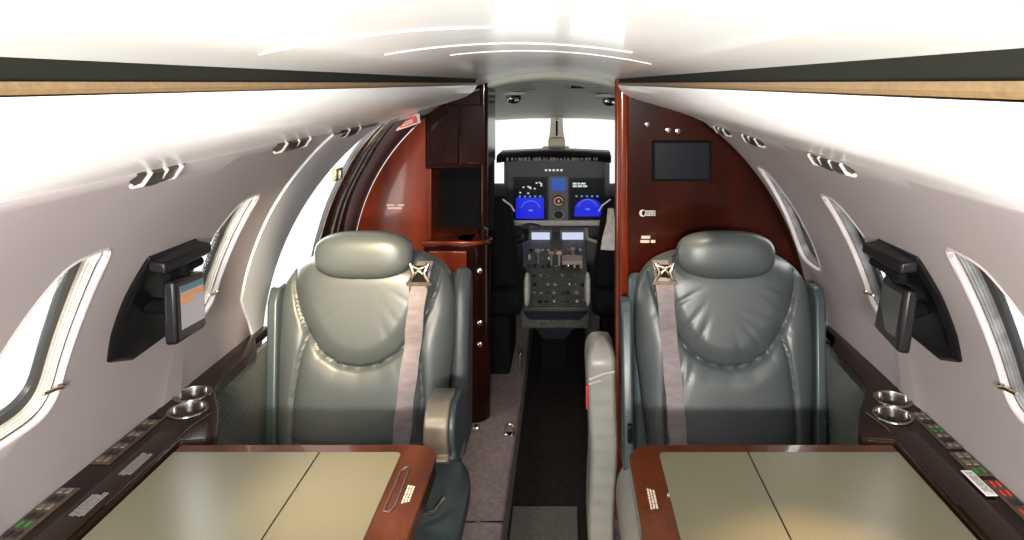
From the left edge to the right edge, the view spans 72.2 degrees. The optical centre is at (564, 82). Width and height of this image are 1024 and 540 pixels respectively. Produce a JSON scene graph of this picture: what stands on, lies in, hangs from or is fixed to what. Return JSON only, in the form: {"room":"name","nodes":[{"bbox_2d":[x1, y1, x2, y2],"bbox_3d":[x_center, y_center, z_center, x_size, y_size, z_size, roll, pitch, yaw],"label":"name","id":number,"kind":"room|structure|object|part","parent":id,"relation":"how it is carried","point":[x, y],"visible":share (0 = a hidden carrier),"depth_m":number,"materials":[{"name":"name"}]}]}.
{"room":"aircraft cabin","nodes":[
{"label":"aircraft cabin","id":0,"kind":"room"},
{"bbox_2d":[0,114,426,534],"bbox_3d":[-0.650,0.700,0.020,0.316,1.206,5.240,0,0,0],"label":"wall","id":1,"kind":"structure","parent":0,"point":[101,401],"depth_m":1.08,"materials":[{"name":"plastic"}]},
{"bbox_2d":[0,247,111,449],"bbox_3d":[-0.702,0.356,0.953,0.174,0.284,0.181,0,0,0],"label":"window","id":2,"kind":"structure","parent":1,"relation":"in","point":[62,314],"depth_m":1.00,"materials":[{"name":"white plastic"}]},
{"bbox_3d":[-0.745,0.448,1.020,0.010,0.011,0.040,0,0,0],"label":"shade handle","id":3,"kind":"part","parent":2,"relation":"part of","materials":[{"name":"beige metal"}]},
{"bbox_2d":[0,326,266,539],"bbox_3d":[-0.716,0.755,-0.373,0.166,0.250,4.414,0,0,0],"label":"ledge","id":4,"kind":"object","parent":1,"relation":"attached to","point":[75,508],"visible":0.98,"depth_m":1.19,"materials":[{"name":"brown wood"}]},
{"bbox_3d":[-0.773,0.634,1.012,0.033,0.003,0.165,0,0,0],"label":"switch panel","id":5,"kind":"part","parent":4,"relation":"part of","materials":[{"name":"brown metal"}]},
{"bbox_2d":[69,492,107,515],"bbox_3d":[-0.714,0.631,1.050,0.022,0.001,0.059,0,0,0],"label":"print","id":6,"kind":"object","parent":4,"relation":"on","point":[91,503],"depth_m":1.05},
{"bbox_3d":[-0.773,0.634,1.250,0.033,0.003,0.170,0,0,0],"label":"switch panel","id":7,"kind":"part","parent":4,"relation":"part of","materials":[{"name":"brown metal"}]},
{"bbox_2d":[119,453,152,474],"bbox_3d":[-0.711,0.631,1.161,0.020,0.001,0.068,0,0,0],"label":"print","id":8,"kind":"object","parent":4,"relation":"on","point":[138,463],"depth_m":1.16},
{"bbox_2d":[81,445,435,539],"bbox_3d":[-0.450,0.679,0.900,0.460,0.082,0.680,0,0,0],"label":"folding table","id":9,"kind":"object","parent":4,"relation":"attached to","point":[199,492],"visible":1,"depth_m":1.09,"materials":[{"name":"brown wood"}]},
{"bbox_2d":[401,485,414,502],"bbox_3d":[-0.244,0.639,1.089,0.012,0.001,0.048,0,0,0],"label":"print","id":10,"kind":"object","parent":9,"relation":"on","point":[407,491],"depth_m":1.09},
{"bbox_2d":[107,239,210,362],"bbox_3d":[-0.688,0.378,1.241,0.158,0.215,0.286,0,0,0],"label":"wall monitor","id":11,"kind":"object","parent":1,"relation":"attached to","point":[165,298],"visible":1,"depth_m":1.15,"materials":[{"name":"black plastic"}]},
{"bbox_3d":[-0.668,0.340,1.175,0.090,0.092,0.105,0,0,0],"label":"swivel arm","id":12,"kind":"part","parent":11,"relation":"part of"},
{"bbox_2d":[193,193,259,314],"bbox_3d":[-0.702,0.356,1.418,0.174,0.284,0.181,0,0,0],"label":"window","id":13,"kind":"structure","parent":1,"relation":"in","point":[228,233],"depth_m":1.47,"materials":[{"name":"white plastic"}]},
{"bbox_3d":[-0.745,0.448,1.485,0.010,0.011,0.040,0,0,0],"label":"shade handle","id":14,"kind":"part","parent":13,"relation":"part of","materials":[{"name":"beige metal"}]},
{"bbox_2d":[217,341,266,444],"bbox_3d":[-0.758,0.955,1.630,0.013,0.590,0.460,0,0,0],"label":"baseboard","id":15,"kind":"structure","parent":1,"relation":"attached to","point":[242,403],"depth_m":1.65,"materials":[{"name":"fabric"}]},
{"bbox_2d":[240,124,378,347],"bbox_3d":[-0.649,0.402,1.655,0.326,0.616,0.370,0,0,0],"label":"trim","id":16,"kind":"structure","parent":1,"relation":"attached to","point":[271,239],"depth_m":1.71,"materials":[{"name":"white plastic"}]},
{"bbox_2d":[311,118,398,256],"bbox_3d":[-0.652,0.656,2.215,0.326,1.131,0.570,0,0,0],"label":"door","id":17,"kind":"structure","parent":1,"relation":"in","point":[333,218],"depth_m":2.19,"materials":[{"name":"black plastic"}]},
{"bbox_2d":[396,114,420,130],"bbox_3d":[-0.515,0.129,2.300,0.080,0.058,0.007,0,0,0],"label":"exit sign","id":18,"kind":"object","parent":1,"relation":"attached to","point":[415,119],"visible":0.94,"depth_m":2.30,"materials":[{"name":"red plastic"}]},
{"bbox_2d":[357,72,614,250],"bbox_3d":[-0.114,0.598,2.630,1.368,1.305,0.060,0,0,0],"label":"wall","id":19,"kind":"structure","parent":0,"point":[402,178],"depth_m":2.63,"materials":[{"name":"brown wood"}]},
{"bbox_2d":[387,204,403,208],"bbox_3d":[-0.637,0.464,2.628,0.065,0.018,0.002,0,0,0],"label":"placard","id":20,"kind":"object","parent":19,"relation":"attached to","point":[387,204],"visible":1,"depth_m":2.63},
{"bbox_2d":[462,313,533,539],"bbox_3d":[-0.512,1.340,0.850,0.675,0.180,6.900,0,0,0],"label":"floor","id":21,"kind":"structure","parent":0,"point":[490,457],"depth_m":2.37,"materials":[{"name":"carpet"}]},
{"bbox_2d":[265,231,479,539],"bbox_3d":[-0.480,0.815,1.609,0.558,0.870,0.686,0,0,0],"label":"seat","id":22,"kind":"object","parent":21,"relation":"on","point":[370,337],"visible":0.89,"depth_m":1.75,"materials":[{"name":"grey leather"}]},
{"bbox_3d":[-0.516,0.711,1.806,0.460,0.538,0.265,0,0,0],"label":"backrest","id":23,"kind":"part","parent":22,"relation":"part of","materials":[{"name":"grey leather"}]},
{"bbox_3d":[-0.285,0.894,1.456,0.022,0.039,0.104,0,0,34],"label":"recline lever","id":24,"kind":"part","parent":22,"relation":"part of","materials":[{"name":"silver metal"}]},
{"bbox_3d":[-0.266,0.745,1.544,0.050,0.150,0.228,0,0,0],"label":"armrest","id":25,"kind":"part","parent":22,"relation":"part of","materials":[{"name":"beige leather"}]},
{"bbox_2d":[415,459,470,539],"bbox_3d":[-0.476,0.980,1.545,0.506,0.150,0.540,0,0,0],"label":"seat cushion","id":26,"kind":"object","parent":22,"relation":"on","point":[447,521],"depth_m":1.56,"materials":[{"name":"leather"}]},
{"bbox_3d":[-0.235,0.745,1.544,0.014,0.140,0.212,0,0,0],"label":"armrest","id":27,"kind":"part","parent":22,"relation":"part of","materials":[{"name":"leather"}]},
{"bbox_2d":[422,83,494,422],"bbox_3d":[-0.400,0.623,2.730,0.251,1.255,0.340,0,0,0],"label":"cabinet","id":28,"kind":"object","parent":21,"relation":"on","point":[460,133],"visible":0.75,"depth_m":2.59,"materials":[{"name":"brown wood"}]},
{"bbox_3d":[-0.511,0.635,2.763,0.018,1.230,0.275,0,0,0],"label":"panel","id":29,"kind":"part","parent":28,"relation":"part of","materials":[{"name":"brown wood"}]},
{"bbox_3d":[-0.449,0.193,2.594,0.107,0.225,0.012,0,0,0],"label":"door","id":30,"kind":"part","parent":28,"relation":"part of","materials":[{"name":"brown wood"}]},
{"bbox_3d":[-0.430,0.698,2.565,0.140,0.165,0.010,0,0,0],"label":"drawer","id":31,"kind":"part","parent":28,"relation":"part of","materials":[{"name":"brown wood"}]},
{"bbox_2d":[422,228,491,244],"bbox_3d":[-0.400,0.588,2.721,0.251,0.015,0.318,0,0,0],"label":"countertop","id":32,"kind":"structure","parent":28,"relation":"on","point":[443,236],"depth_m":2.63,"materials":[{"name":"brown wood"}]},
{"bbox_2d":[481,226,488,236],"bbox_3d":[-0.295,0.546,2.577,0.026,0.041,0.021,0,0,-23],"label":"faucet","id":33,"kind":"object","parent":32,"relation":"on","point":[484,229],"depth_m":2.59,"materials":[{"name":"silver metal"}]},
{"bbox_3d":[-0.345,0.193,2.594,0.090,0.225,0.012,0,0,0],"label":"door","id":34,"kind":"part","parent":28,"relation":"part of","materials":[{"name":"brown wood"}]},
{"bbox_3d":[-0.302,0.295,2.606,0.032,0.600,0.032,0,0,0],"label":"round corner post","id":35,"kind":"part","parent":28,"relation":"part of","materials":[{"name":"brown wood"}]},
{"bbox_2d":[465,521,503,524],"bbox_3d":[-0.237,1.249,1.988,0.125,0.006,0.007,0,0,0],"label":"trim","id":36,"kind":"structure","parent":21,"relation":"on","point":[467,522],"depth_m":1.99,"materials":[{"name":"silver metal"}]},
{"bbox_2d":[488,195,529,374],"bbox_3d":[-0.384,0.795,3.156,0.452,0.910,0.488,0,0,0],"label":"seat","id":37,"kind":"object","parent":21,"relation":"on","point":[510,281],"visible":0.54,"depth_m":2.98,"materials":[{"name":"black fabric"}]},
{"bbox_3d":[-0.398,1.125,3.175,0.325,0.250,0.350,0,0,0],"label":"seat","id":38,"kind":"part","parent":37,"relation":"part of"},
{"bbox_3d":[-0.399,0.680,3.015,0.421,0.400,0.162,0,0,0],"label":"backrest","id":39,"kind":"part","parent":37,"relation":"part of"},
{"bbox_2d":[491,266,525,315],"bbox_3d":[-0.398,0.940,3.190,0.425,0.120,0.420,0,0,0],"label":"seat cushion","id":40,"kind":"object","parent":37,"relation":"on","point":[506,300],"depth_m":2.98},
{"bbox_3d":[-0.190,1.185,2.958,0.012,0.090,0.015,0,0,0],"label":"floor rail","id":41,"kind":"part","parent":37,"relation":"part of","materials":[{"name":"silver metal"}]},
{"bbox_2d":[504,423,514,436],"bbox_3d":[-0.198,1.230,2.487,0.037,0.051,0.025,0,0,0],"label":"ring","id":42,"kind":"object","parent":21,"relation":"on","point":[507,434],"visible":1,"depth_m":2.48,"materials":[{"name":"silver metal"}]},
{"bbox_3d":[-0.198,1.248,2.487,0.035,0.005,0.025,0,0,0],"label":"ring plate","id":43,"kind":"part","parent":42,"relation":"part of","materials":[{"name":"silver metal"}]},
{"bbox_2d":[0,0,1023,127],"bbox_3d":[-0.050,0.107,0.851,1.246,0.295,6.901,0,0,0],"label":"ceiling","id":44,"kind":"structure","parent":0,"point":[675,37],"depth_m":0.39,"materials":[{"name":"white plastic"}]},
{"bbox_2d":[0,57,476,202],"bbox_3d":[-0.392,0.049,-0.295,0.286,0.138,4.570,0,0,0],"label":"panel","id":45,"kind":"object","parent":44,"relation":"attached to","point":[52,143],"visible":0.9,"depth_m":0.50,"materials":[{"name":"white plastic"}]},
{"bbox_2d":[128,163,185,188],"bbox_3d":[-0.496,0.111,0.850,0.030,0.026,0.100,0,0,0],"label":"light","id":46,"kind":"object","parent":45,"relation":"attached to","point":[151,177],"visible":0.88,"depth_m":0.83,"materials":[{"name":"grey plastic"}]},
{"bbox_2d":[272,136,313,153],"bbox_3d":[-0.496,0.111,1.275,0.030,0.026,0.170,0,0,0],"label":"light","id":47,"kind":"object","parent":45,"relation":"attached to","point":[287,146],"visible":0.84,"depth_m":1.25,"materials":[{"name":"silver metal"}]},
{"bbox_2d":[339,126,362,137],"bbox_3d":[-0.496,0.111,1.615,0.030,0.026,0.170,0,0,0],"label":"light","id":48,"kind":"object","parent":45,"relation":"attached to","point":[351,131],"visible":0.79,"depth_m":1.59,"materials":[{"name":"silver metal"}]},
{"bbox_2d":[258,27,494,54],"bbox_3d":[-0.134,-0.030,0.500,0.169,0.020,0.003,0,0,0],"label":"trim","id":49,"kind":"structure","parent":44,"relation":"attached to","point":[462,27],"depth_m":0.50,"materials":[{"name":"white plastic"}]},
{"bbox_2d":[384,43,631,54],"bbox_3d":[-0.057,-0.034,0.700,0.248,0.012,0.003,0,0,0],"label":"trim","id":50,"kind":"structure","parent":44,"relation":"attached to","point":[489,43],"depth_m":0.70,"materials":[{"name":"white plastic"}]},
{"bbox_2d":[501,92,525,103],"bbox_3d":[-0.240,0.067,3.200,0.120,0.054,0.120,0,0,0],"label":"ceiling vent","id":51,"kind":"object","parent":44,"relation":"in","point":[512,97],"visible":1,"depth_m":3.15,"materials":[{"name":"silver metal"}]},
{"bbox_2d":[450,50,649,63],"bbox_3d":[-0.018,-0.031,0.860,0.247,0.017,0.003,0,0,0],"label":"trim","id":52,"kind":"structure","parent":44,"relation":"attached to","point":[522,50],"depth_m":0.86,"materials":[{"name":"white plastic"}]},
{"bbox_2d":[567,86,585,88],"bbox_3d":[0.050,0.015,3.058,0.080,0.018,0.085,0,0,0],"label":"ceiling speaker","id":53,"kind":"object","parent":44,"relation":"attached to","point":[569,87],"visible":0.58,"depth_m":3.02,"materials":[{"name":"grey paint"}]},
{"bbox_2d":[595,94,614,105],"bbox_3d":[0.195,0.078,3.200,0.120,0.054,0.120,0,0,0],"label":"ceiling vent","id":54,"kind":"object","parent":44,"relation":"in","point":[608,100],"visible":0.92,"depth_m":3.15,"materials":[{"name":"silver plastic"}]},
{"bbox_2d":[617,48,1023,211],"bbox_3d":[0.292,0.055,-0.295,0.288,0.150,4.570,0,0,0],"label":"panel","id":55,"kind":"object","parent":44,"relation":"attached to","point":[974,148],"visible":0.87,"depth_m":0.37,"materials":[{"name":"white plastic"}]},
{"bbox_2d":[713,126,731,136],"bbox_3d":[0.415,0.126,1.840,0.029,0.027,0.160,0,0,0],"label":"light","id":56,"kind":"object","parent":55,"relation":"attached to","point":[718,130],"visible":0.84,"depth_m":1.81,"materials":[{"name":"silver metal"}]},
{"bbox_2d":[741,134,765,147],"bbox_3d":[0.415,0.126,1.540,0.029,0.027,0.160,0,0,0],"label":"light","id":57,"kind":"object","parent":55,"relation":"attached to","point":[753,141],"visible":0.82,"depth_m":1.51,"materials":[{"name":"silver metal"}]},
{"bbox_2d":[807,153,856,177],"bbox_3d":[0.415,0.126,1.090,0.029,0.027,0.180,0,0,0],"label":"light","id":58,"kind":"object","parent":55,"relation":"attached to","point":[833,166],"visible":0.84,"depth_m":1.06,"materials":[{"name":"grey plastic"}]},
{"bbox_2d":[507,328,587,539],"bbox_3d":[-0.035,1.405,0.850,0.280,0.050,6.900,0,0,0],"label":"floor","id":59,"kind":"structure","parent":0,"point":[551,467],"depth_m":2.73,"materials":[{"name":"carpet"}]},
{"bbox_2d":[509,506,577,539],"bbox_3d":[-0.064,1.374,1.732,0.208,0.012,1.065,0,0,0],"label":"floor mat","id":60,"kind":"object","parent":59,"relation":"on","point":[527,522],"visible":1,"depth_m":2.17,"materials":[{"name":"grey carpet"}]},
{"bbox_2d":[521,227,589,377],"bbox_3d":[-0.065,1.095,3.586,0.359,0.570,0.689,0,0,0],"label":"pedestal","id":61,"kind":"object","parent":59,"relation":"on","point":[555,263],"visible":0.97,"depth_m":3.40,"materials":[{"name":"paint"}]},
{"bbox_3d":[-0.143,0.897,3.623,0.030,0.082,0.037,0,0,-28],"label":"lever","id":62,"kind":"part","parent":61,"relation":"part of","materials":[{"name":"grey metal"}]},
{"bbox_3d":[-0.073,0.903,3.603,0.030,0.082,0.037,0,0,-28],"label":"lever","id":63,"kind":"part","parent":61,"relation":"part of","materials":[{"name":"grey metal"}]},
{"bbox_2d":[496,148,610,236],"bbox_3d":[-0.062,0.630,4.044,0.645,0.500,0.232,0,0,0],"label":"panel","id":64,"kind":"object","parent":61,"relation":"attached to","point":[555,188],"visible":0.78,"depth_m":3.99,"materials":[{"name":"paint"}]},
{"bbox_2d":[517,227,528,243],"bbox_3d":[-0.295,0.825,3.861,0.201,0.091,0.203,0,0,0],"label":"yoke","id":65,"kind":"object","parent":64,"relation":"attached to","point":[525,238],"visible":0.3,"depth_m":3.76,"materials":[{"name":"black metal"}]},
{"bbox_2d":[518,223,541,232],"bbox_3d":[-0.195,0.820,3.950,0.140,0.060,0.036,0,0,0],"label":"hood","id":66,"kind":"object","parent":64,"relation":"attached to","point":[521,228],"depth_m":3.94,"materials":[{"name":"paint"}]},
{"bbox_2d":[516,198,543,218],"bbox_3d":[-0.200,0.713,3.986,0.160,0.120,0.002,0,0,0],"label":"screen","id":67,"kind":"object","parent":64,"relation":"on","point":[526,208],"depth_m":3.99,"materials":[{"name":"blue glass"}]},
{"bbox_2d":[574,199,600,215],"bbox_3d":[0.132,0.709,3.986,0.160,0.102,0.002,0,0,0],"label":"screen","id":68,"kind":"object","parent":64,"relation":"on","point":[582,207],"depth_m":3.99,"materials":[{"name":"blue glass"}]},
{"bbox_2d":[584,227,596,243],"bbox_3d":[0.205,0.825,3.861,0.201,0.091,0.203,0,0,0],"label":"yoke","id":69,"kind":"object","parent":64,"relation":"attached to","point":[586,228],"visible":0.28,"depth_m":3.76,"materials":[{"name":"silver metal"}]},
{"bbox_3d":[-0.050,1.288,3.440,0.120,0.185,0.320,0,0,0],"label":"stem","id":70,"kind":"part","parent":61,"relation":"part of","materials":[{"name":"black"}]},
{"bbox_3d":[-0.033,0.903,3.603,0.030,0.082,0.037,0,0,-28],"label":"lever","id":71,"kind":"part","parent":61,"relation":"part of","materials":[{"name":"beige plastic"}]},
{"bbox_3d":[0.037,0.892,3.643,0.030,0.082,0.037,0,0,-28],"label":"lever","id":72,"kind":"part","parent":61,"relation":"part of","materials":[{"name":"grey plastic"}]},
{"bbox_2d":[495,162,614,272],"bbox_3d":[-0.050,0.940,4.315,1.280,0.980,0.030,0,0,0],"label":"wall","id":73,"kind":"structure","parent":0,"point":[500,188],"depth_m":4.30,"materials":[{"name":"grey paint"}]},
{"bbox_2d":[549,118,610,154],"bbox_3d":[-0.050,0.380,4.305,1.240,0.480,0.050,0,0,0],"label":"window frame","id":74,"kind":"structure","parent":73,"relation":"in","point":[560,122],"depth_m":4.28,"materials":[{"name":"beige plastic"}]},
{"bbox_2d":[543,118,568,147],"bbox_3d":[-0.055,0.312,4.228,0.160,0.199,0.105,0,0,0],"label":"magnetic compass","id":75,"kind":"object","parent":74,"relation":"attached to","point":[553,142],"visible":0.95,"depth_m":4.19,"materials":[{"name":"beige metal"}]},
{"bbox_2d":[543,146,568,147],"bbox_3d":[-0.055,0.399,4.228,0.160,0.027,0.105,0,0,0],"label":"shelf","id":76,"kind":"object","parent":75,"relation":"attached to","point":[543,146],"depth_m":4.19,"materials":[{"name":"beige plastic"}]},
{"bbox_3d":[-0.051,0.320,4.305,0.116,0.220,0.050,0,0,0],"label":"post","id":77,"kind":"part","parent":74,"relation":"part of","materials":[{"name":"metal"}]},
{"bbox_2d":[584,301,620,539],"bbox_3d":[0.427,1.340,0.850,0.645,0.180,6.900,0,0,0],"label":"floor","id":78,"kind":"structure","parent":0,"point":[594,319],"depth_m":3.56,"materials":[{"name":"carpet"}]},
{"bbox_2d":[584,195,614,351],"bbox_3d":[0.297,0.795,3.156,0.426,0.910,0.488,0,0,0],"label":"seat","id":79,"kind":"object","parent":78,"relation":"on","point":[599,283],"visible":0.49,"depth_m":2.98,"materials":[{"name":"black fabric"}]},
{"bbox_2d":[589,266,614,315],"bbox_3d":[0.312,0.940,3.190,0.395,0.120,0.420,0,0,0],"label":"seat cushion","id":80,"kind":"object","parent":79,"relation":"on","point":[602,297],"depth_m":2.98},
{"bbox_3d":[0.314,0.680,3.015,0.391,0.400,0.162,0,0,0],"label":"backrest","id":81,"kind":"part","parent":79,"relation":"part of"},
{"bbox_3d":[0.165,0.509,2.917,0.055,0.055,0.009,0,0,-6],"label":"grab handle","id":82,"kind":"part","parent":79,"relation":"part of","materials":[{"name":"beige plastic"}]},
{"bbox_3d":[0.312,1.125,3.175,0.295,0.250,0.350,0,0,0],"label":"seat","id":83,"kind":"part","parent":79,"relation":"part of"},
{"bbox_2d":[601,208,614,249],"bbox_3d":[0.190,0.605,2.899,0.084,0.170,0.026,0,0,0],"label":"folded cloth","id":84,"kind":"object","parent":79,"relation":"hanging from","point":[608,239],"visible":0.78,"depth_m":2.89,"materials":[{"name":"grey fabric"}]},
{"bbox_2d":[585,231,826,539],"bbox_3d":[0.344,0.815,1.613,0.615,0.870,0.682,0,0,3],"label":"seat","id":85,"kind":"object","parent":78,"relation":"on","point":[722,340],"visible":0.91,"depth_m":1.76,"materials":[{"name":"grey leather"}]},
{"bbox_3d":[0.096,0.963,1.880,0.084,0.575,0.174,0,0,0],"label":"armrest","id":86,"kind":"part","parent":85,"relation":"part of","materials":[{"name":"grey leather"}]},
{"bbox_2d":[616,467,639,539],"bbox_3d":[0.372,0.980,1.545,0.506,0.150,0.540,0,0,0],"label":"seat cushion","id":87,"kind":"object","parent":85,"relation":"on","point":[628,527],"depth_m":1.56,"materials":[{"name":"grey leather"}]},
{"bbox_3d":[0.159,0.858,1.713,0.012,0.045,0.018,0,0,0],"label":"release handle","id":88,"kind":"part","parent":85,"relation":"part of","materials":[{"name":"black plastic"}]},
{"bbox_3d":[0.412,0.711,1.806,0.460,0.538,0.265,0,0,0],"label":"backrest","id":89,"kind":"part","parent":85,"relation":"part of","materials":[{"name":"grey leather"}]},
{"bbox_2d":[615,79,804,519],"bbox_3d":[0.421,0.619,2.021,0.554,1.262,0.063,0,0,2],"label":"wall","id":90,"kind":"structure","parent":0,"point":[735,198],"depth_m":2.00,"materials":[{"name":"brown wood"}]},
{"bbox_3d":[0.165,0.619,2.018,0.042,1.262,0.042,0,0,0],"label":"round corner post","id":91,"kind":"part","parent":90,"relation":"part of","materials":[{"name":"brown wood"}]},
{"bbox_2d":[639,210,654,216],"bbox_3d":[0.235,0.371,1.999,0.046,0.020,0.002,0,0,0],"label":"warning sign","id":92,"kind":"object","parent":90,"relation":"attached to","point":[646,211],"visible":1,"depth_m":2.00,"materials":[{"name":"white plastic"}]},
{"bbox_2d":[640,236,654,242],"bbox_3d":[0.237,0.446,1.999,0.042,0.020,0.002,0,0,0],"label":"placard","id":93,"kind":"object","parent":90,"relation":"attached to","point":[642,237],"visible":1,"depth_m":2.00},
{"bbox_2d":[644,121,650,126],"bbox_3d":[0.235,0.118,1.996,0.018,0.018,0.008,0,0,0],"label":"spotlight","id":94,"kind":"object","parent":90,"relation":"attached to","point":[646,122],"visible":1,"depth_m":1.99,"materials":[{"name":"silver metal"}]},
{"bbox_2d":[665,127,670,132],"bbox_3d":[0.295,0.134,1.996,0.018,0.018,0.008,0,0,0],"label":"spotlight","id":95,"kind":"object","parent":90,"relation":"attached to","point":[667,129],"visible":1,"depth_m":1.99,"materials":[{"name":"silver metal"}]},
{"bbox_2d":[675,128,680,133],"bbox_3d":[0.322,0.137,1.996,0.018,0.018,0.008,0,0,0],"label":"spotlight","id":96,"kind":"object","parent":90,"relation":"attached to","point":[677,130],"visible":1,"depth_m":1.99,"materials":[{"name":"silver metal"}]},
{"bbox_2d":[652,140,710,180],"bbox_3d":[0.332,0.222,1.993,0.168,0.115,0.014,0,0,0],"label":"monitor","id":97,"kind":"object","parent":90,"relation":"attached to","point":[672,160],"visible":1,"depth_m":1.99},
{"bbox_3d":[0.440,0.625,2.015,0.516,1.250,0.030,0,0,0],"label":"wood panel","id":98,"kind":"part","parent":90,"relation":"part of","materials":[{"name":"brown wood"}]},
{"bbox_3d":[0.538,0.369,1.996,0.310,0.528,0.012,0,0,0],"label":"edge trim","id":99,"kind":"part","parent":90,"relation":"part of","materials":[{"name":"brown wood"}]},
{"bbox_2d":[705,122,1023,502],"bbox_3d":[0.546,0.702,0.010,0.314,1.202,5.220,0,0,0],"label":"wall","id":100,"kind":"structure","parent":0,"point":[964,399],"depth_m":1.14,"materials":[{"name":"plastic"}]},
{"bbox_2d":[757,166,820,271],"bbox_3d":[0.602,0.356,1.883,0.174,0.284,0.181,0,0,0],"label":"window","id":101,"kind":"structure","parent":100,"relation":"in","point":[805,247],"depth_m":1.94,"materials":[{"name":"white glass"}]},
{"bbox_2d":[826,343,864,444],"bbox_3d":[0.658,0.955,1.630,0.013,0.590,0.460,0,0,0],"label":"wall panel","id":102,"kind":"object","parent":100,"relation":"attached to","point":[845,399],"depth_m":1.66,"materials":[{"name":"fabric"}]},
{"bbox_2d":[821,193,882,313],"bbox_3d":[0.602,0.356,1.418,0.174,0.284,0.181,0,0,0],"label":"window","id":103,"kind":"structure","parent":100,"relation":"in","point":[872,278],"depth_m":1.48,"materials":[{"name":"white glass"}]},
{"bbox_3d":[0.645,0.448,1.485,0.010,0.011,0.040,0,0,0],"label":"shade handle","id":104,"kind":"part","parent":103,"relation":"part of","materials":[{"name":"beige metal"}]},
{"bbox_2d":[863,239,961,362],"bbox_3d":[0.595,0.378,1.241,0.144,0.215,0.286,0,0,0],"label":"wall monitor","id":105,"kind":"object","parent":100,"relation":"attached to","point":[911,304],"visible":0.98,"depth_m":1.14,"materials":[{"name":"black plastic"}]},
{"bbox_3d":[0.573,0.344,1.175,0.082,0.098,0.105,0,0,0],"label":"swivel arm","id":106,"kind":"part","parent":105,"relation":"part of"},
{"bbox_2d":[826,326,1023,539],"bbox_3d":[0.615,0.755,-0.373,0.166,0.250,4.414,0,0,0],"label":"ledge","id":107,"kind":"object","parent":100,"relation":"attached to","point":[989,510],"visible":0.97,"depth_m":1.20,"materials":[{"name":"brown wood"}]},
{"bbox_2d":[629,445,977,539],"bbox_3d":[0.345,0.678,0.900,0.470,0.084,0.680,0,0,0],"label":"folding table","id":108,"kind":"object","parent":107,"relation":"attached to","point":[680,492],"visible":1,"depth_m":1.09,"materials":[{"name":"brown wood"}]},
{"bbox_2d":[647,489,657,508],"bbox_3d":[0.134,0.639,1.077,0.012,0.001,0.053,0,0,0],"label":"print","id":109,"kind":"object","parent":108,"relation":"on","point":[652,494],"depth_m":1.08},
{"bbox_3d":[0.677,0.634,1.280,0.030,0.003,0.130,0,0,0],"label":"switch panel","id":110,"kind":"part","parent":107,"relation":"part of","materials":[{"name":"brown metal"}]},
{"bbox_3d":[0.675,0.634,1.165,0.034,0.003,0.070,0,0,0],"label":"switch panel","id":111,"kind":"part","parent":107,"relation":"part of","materials":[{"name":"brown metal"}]},
{"bbox_2d":[965,472,992,492],"bbox_3d":[0.653,0.630,1.105,0.011,0.001,0.058,0,0,0],"label":"print","id":112,"kind":"object","parent":107,"relation":"on","point":[974,480],"depth_m":1.11},
{"bbox_3d":[0.678,0.634,1.018,0.024,0.003,0.195,0,0,0],"label":"switch panel","id":113,"kind":"part","parent":107,"relation":"part of","materials":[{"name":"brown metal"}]},
{"bbox_2d":[945,247,1023,423],"bbox_3d":[0.602,0.356,0.953,0.174,0.284,0.181,0,0,0],"label":"window","id":114,"kind":"structure","parent":100,"relation":"in","point":[993,313],"depth_m":1.01,"materials":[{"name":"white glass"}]},
{"bbox_3d":[0.645,0.448,1.020,0.010,0.011,0.040,0,0,0],"label":"shade handle","id":115,"kind":"part","parent":114,"relation":"part of","materials":[{"name":"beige metal"}]}
]}

